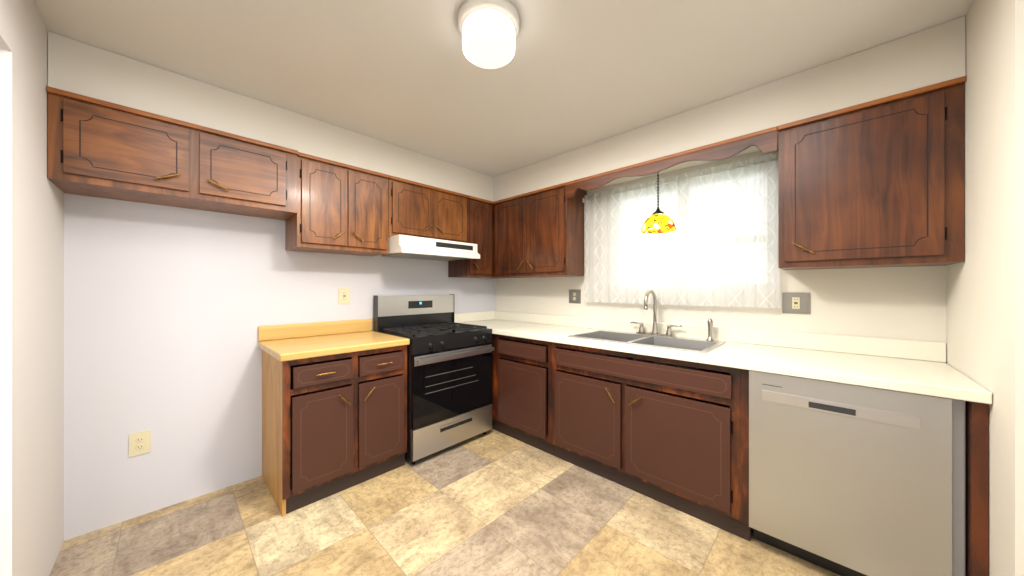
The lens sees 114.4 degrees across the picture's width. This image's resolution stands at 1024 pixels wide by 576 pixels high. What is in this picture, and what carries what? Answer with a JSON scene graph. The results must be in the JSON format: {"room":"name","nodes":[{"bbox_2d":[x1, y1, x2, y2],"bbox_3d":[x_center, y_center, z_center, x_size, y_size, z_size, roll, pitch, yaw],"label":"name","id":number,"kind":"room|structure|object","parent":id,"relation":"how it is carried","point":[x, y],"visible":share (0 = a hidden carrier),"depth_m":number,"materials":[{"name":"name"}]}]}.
{"room":"kitchen","nodes":[
{"label":"kitchen","id":0,"kind":"room"},
{"bbox_2d":[0,0,63,575],"bbox_3d":[0.052,0.076,-0.648,6.500,2.380,0.120,0,0,44],"label":"wall","id":1,"kind":"structure","parent":0,"point":[31,368],"depth_m":1.24,"materials":[{"name":"paint"}]},
{"bbox_2d":[64,193,494,540],"bbox_3d":[-2.089,0.076,1.920,0.150,2.380,5.700,0,0,44],"label":"wall","id":2,"kind":"structure","parent":0,"point":[168,310],"depth_m":1.94,"materials":[{"name":"paint"}]},
{"bbox_2d":[129,430,150,456],"bbox_3d":[-2.064,0.862,1.831,0.008,0.125,0.080,0,0,44],"label":"electrical outlet","id":3,"kind":"object","parent":2,"relation":"attached to","point":[139,443],"visible":1,"depth_m":1.83,"materials":[{"name":"beige plastic"}]},
{"bbox_2d":[46,86,297,219],"bbox_3d":[-1.784,-0.669,1.855,0.377,0.390,0.926,0,0,44],"label":"upper cabinet","id":4,"kind":"object","parent":2,"relation":"attached to","point":[98,148],"visible":1,"depth_m":1.67,"materials":[{"name":"brown wood"}]},
{"bbox_2d":[285,152,389,255],"bbox_3d":[-1.256,-0.564,2.416,0.357,0.600,0.606,0,0,44],"label":"upper cabinet","id":5,"kind":"object","parent":2,"relation":"attached to","point":[342,208],"visible":1,"depth_m":2.27,"materials":[{"name":"brown wood"}]},
{"bbox_2d":[338,288,349,303],"bbox_3d":[-1.322,0.063,2.600,0.009,0.125,0.085,0,0,44],"label":"electrical outlet","id":6,"kind":"object","parent":2,"relation":"attached to","point":[343,295],"visible":1,"depth_m":2.60,"materials":[{"name":"beige plastic"}]},
{"bbox_2d":[388,175,468,242],"bbox_3d":[-0.778,-0.631,2.910,0.357,0.465,0.761,0,0,44],"label":"upper cabinet","id":7,"kind":"object","parent":2,"relation":"attached to","point":[416,209],"visible":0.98,"depth_m":2.75,"materials":[{"name":"brown wood"}]},
{"bbox_2d":[382,235,479,260],"bbox_3d":[-0.726,-0.330,2.863,0.498,0.135,0.753,0,0,44],"label":"range hood","id":8,"kind":"object","parent":7,"relation":"attached to","point":[406,246],"visible":0.96,"depth_m":2.67,"materials":[{"name":"white metal"}]},
{"bbox_2d":[448,196,492,277],"bbox_3d":[-0.404,-0.485,3.298,0.357,0.757,0.309,0,0,44],"label":"upper cabinet","id":9,"kind":"object","parent":2,"relation":"attached to","point":[479,222],"visible":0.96,"depth_m":3.19,"materials":[{"name":"brown wood"}]},
{"bbox_2d":[49,429,840,575],"bbox_3d":[0.231,1.316,-0.320,6.700,0.100,5.700,0,0,44],"label":"floor","id":10,"kind":"structure","parent":0,"point":[492,502],"depth_m":1.70,"materials":[{"name":"tile"}]},
{"bbox_2d":[262,345,406,516],"bbox_3d":[-1.198,0.832,2.268,0.646,0.868,0.738,0,0,44],"label":"base cabinet","id":11,"kind":"object","parent":10,"relation":"on","point":[334,424],"visible":0.98,"depth_m":2.02,"materials":[{"name":"brown wood"}]},
{"bbox_2d":[258,319,409,361],"bbox_3d":[-1.208,0.326,2.263,0.638,0.143,0.760,0,0,44],"label":"countertop","id":12,"kind":"structure","parent":11,"relation":"on","point":[286,342],"depth_m":2.24,"materials":[{"name":"laminate"}]},
{"bbox_2d":[373,294,493,464],"bbox_3d":[-0.643,0.663,2.783,0.677,1.205,0.765,0,0,44],"label":"range","id":13,"kind":"object","parent":10,"relation":"on","point":[449,381],"visible":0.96,"depth_m":2.60,"materials":[{"name":"black metal"}]},
{"bbox_2d":[491,334,494,429],"bbox_3d":[-0.017,0.832,3.170,0.295,0.868,0.618,0,0,44],"label":"base cabinet","id":14,"kind":"object","parent":10,"relation":"on","point":[493,335],"depth_m":2.91,"materials":[{"name":"brown wood"}]},
{"bbox_2d":[495,334,553,455],"bbox_3d":[0.293,0.832,2.871,0.567,0.868,0.618,0,0,44],"label":"base cabinet","id":15,"kind":"object","parent":10,"relation":"on","point":[521,403],"depth_m":2.64,"materials":[{"name":"brown wood"}]},
{"bbox_2d":[454,311,991,403],"bbox_3d":[0.719,0.329,2.446,3.156,0.136,0.638,0,0,44],"label":"countertop","id":16,"kind":"structure","parent":15,"relation":"on","point":[916,367],"depth_m":1.76,"materials":[{"name":"beige laminate"}]},
{"bbox_2d":[568,330,725,371],"bbox_3d":[0.903,0.437,2.284,0.896,0.176,0.506,0,0,44],"label":"sink","id":17,"kind":"object","parent":16,"relation":"in","point":[692,344],"visible":0.44,"depth_m":2.28,"materials":[{"name":"silver metal"}]},
{"bbox_2d":[706,319,713,340],"bbox_3d":[1.319,0.276,2.197,0.043,0.145,0.044,0,0,44],"label":"sprayer","id":18,"kind":"object","parent":17,"relation":"on","point":[710,327],"visible":1,"depth_m":2.19,"materials":[{"name":"silver metal"}]},
{"bbox_2d":[631,290,681,336],"bbox_3d":[1.007,0.181,2.392,0.371,0.336,0.210,0,0,44],"label":"faucet","id":19,"kind":"object","parent":16,"relation":"on","point":[655,329],"visible":1,"depth_m":2.43,"materials":[{"name":"silver metal"}]},
{"bbox_2d":[552,342,752,540],"bbox_3d":[0.923,0.832,2.243,1.208,0.868,0.646,0,0,44],"label":"base cabinet","id":20,"kind":"object","parent":10,"relation":"on","point":[677,438],"visible":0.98,"depth_m":1.91,"materials":[{"name":"brown wood"}]},
{"bbox_2d":[749,370,951,575],"bbox_3d":[1.572,0.834,1.607,0.600,0.865,0.604,0,0,44],"label":"dishwasher","id":21,"kind":"object","parent":10,"relation":"on","point":[849,480],"visible":0.81,"depth_m":1.36,"materials":[{"name":"silver metal"}]},
{"bbox_2d":[952,399,964,575],"bbox_3d":[1.823,0.836,1.402,0.036,0.860,0.510,0,0,44],"label":"wrap","id":22,"kind":"object","parent":21,"relation":"attached to","point":[958,487],"visible":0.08,"depth_m":1.22,"materials":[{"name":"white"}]},
{"bbox_2d":[965,401,988,575],"bbox_3d":[1.855,0.832,1.377,0.036,0.868,0.598,0,0,44],"label":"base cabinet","id":23,"kind":"object","parent":10,"relation":"on","point":[976,488],"visible":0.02,"depth_m":1.17,"materials":[{"name":"brown wood"}]},
{"bbox_2d":[33,0,972,176],"bbox_3d":[0.231,-1.164,-0.320,6.700,0.100,5.700,0,0,44],"label":"ceiling","id":24,"kind":"structure","parent":0,"point":[571,75],"depth_m":1.57,"materials":[{"name":"paint"}]},
{"bbox_2d":[458,0,519,68],"bbox_3d":[-0.096,-1.038,1.372,0.256,0.151,0.256,0,0,44],"label":"ceiling light","id":25,"kind":"object","parent":24,"relation":"attached to","point":[489,30],"visible":1,"depth_m":1.30,"materials":[{"name":"white glass"}]},
{"bbox_2d":[48,16,965,201],"bbox_3d":[-0.083,-0.988,1.616,3.156,0.248,2.946,0,0,44],"label":"soffit","id":26,"kind":"structure","parent":24,"relation":"attached to","point":[928,56],"depth_m":1.82,"materials":[{"name":"paint"}]},
{"bbox_2d":[641,172,675,233],"bbox_3d":[1.026,-0.632,2.318,0.226,0.464,0.226,0,0,44],"label":"pendant lamp","id":27,"kind":"object","parent":26,"relation":"hanging from","point":[657,221],"visible":0.96,"depth_m":2.27,"materials":[{"name":"yellow glass"}]},
{"bbox_2d":[566,126,777,197],"bbox_3d":[0.933,-0.799,2.236,1.354,0.128,0.023,0,0,44],"label":"window valance","id":28,"kind":"object","parent":26,"relation":"attached to","point":[765,141],"visible":1,"depth_m":2.06,"materials":[{"name":"brown wood"}]},
{"bbox_2d":[495,151,945,342],"bbox_3d":[2.195,0.076,1.571,6.500,2.380,0.150,0,0,44],"label":"wall","id":29,"kind":"structure","parent":0,"point":[905,303],"depth_m":1.90,"materials":[{"name":"paint"}]},
{"bbox_2d":[487,183,586,278],"bbox_3d":[0.112,-0.485,3.227,1.198,0.757,0.357,0,0,44],"label":"upper cabinet","id":30,"kind":"object","parent":29,"relation":"attached to","point":[538,233],"visible":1,"depth_m":2.90,"materials":[{"name":"brown wood"}]},
{"bbox_2d":[583,158,777,202],"bbox_3d":[1.116,-0.769,2.425,1.356,0.040,0.030,0,0,44],"label":"curtain rod","id":31,"kind":"object","parent":30,"relation":"attached to","point":[686,178],"visible":0.48,"depth_m":2.30,"materials":[{"name":"white plastic"}]},
{"bbox_2d":[584,153,780,307],"bbox_3d":[1.117,-0.344,2.426,1.336,0.930,0.046,0,0,44],"label":"curtain","id":32,"kind":"object","parent":31,"relation":"hanging from","point":[718,246],"visible":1,"depth_m":2.29,"materials":[{"name":"white fabric"}]},
{"bbox_2d":[569,290,580,302],"bbox_3d":[0.574,0.077,3.024,0.125,0.125,0.010,0,0,44],"label":"electrical outlet","id":33,"kind":"object","parent":29,"relation":"attached to","point":[574,296],"visible":1,"depth_m":3.02,"materials":[{"name":"silver metal"}]},
{"bbox_2d":[782,292,809,313],"bbox_3d":[1.681,0.089,1.954,0.125,0.125,0.011,0,0,44],"label":"electrical outlet","id":34,"kind":"object","parent":29,"relation":"attached to","point":[796,302],"visible":1,"depth_m":1.95,"materials":[{"name":"silver metal"}]},
{"bbox_2d":[778,76,965,269],"bbox_3d":[1.737,-0.485,1.659,0.598,0.757,0.357,0,0,44],"label":"upper cabinet","id":35,"kind":"object","parent":29,"relation":"attached to","point":[878,183],"visible":1,"depth_m":1.51,"materials":[{"name":"brown wood"}]},
{"bbox_2d":[946,0,1023,575],"bbox_3d":[1.841,0.076,1.239,0.130,2.380,0.820,0,0,44],"label":"wall","id":36,"kind":"structure","parent":0,"point":[985,314],"depth_m":1.10,"materials":[{"name":"paint"}]}
]}

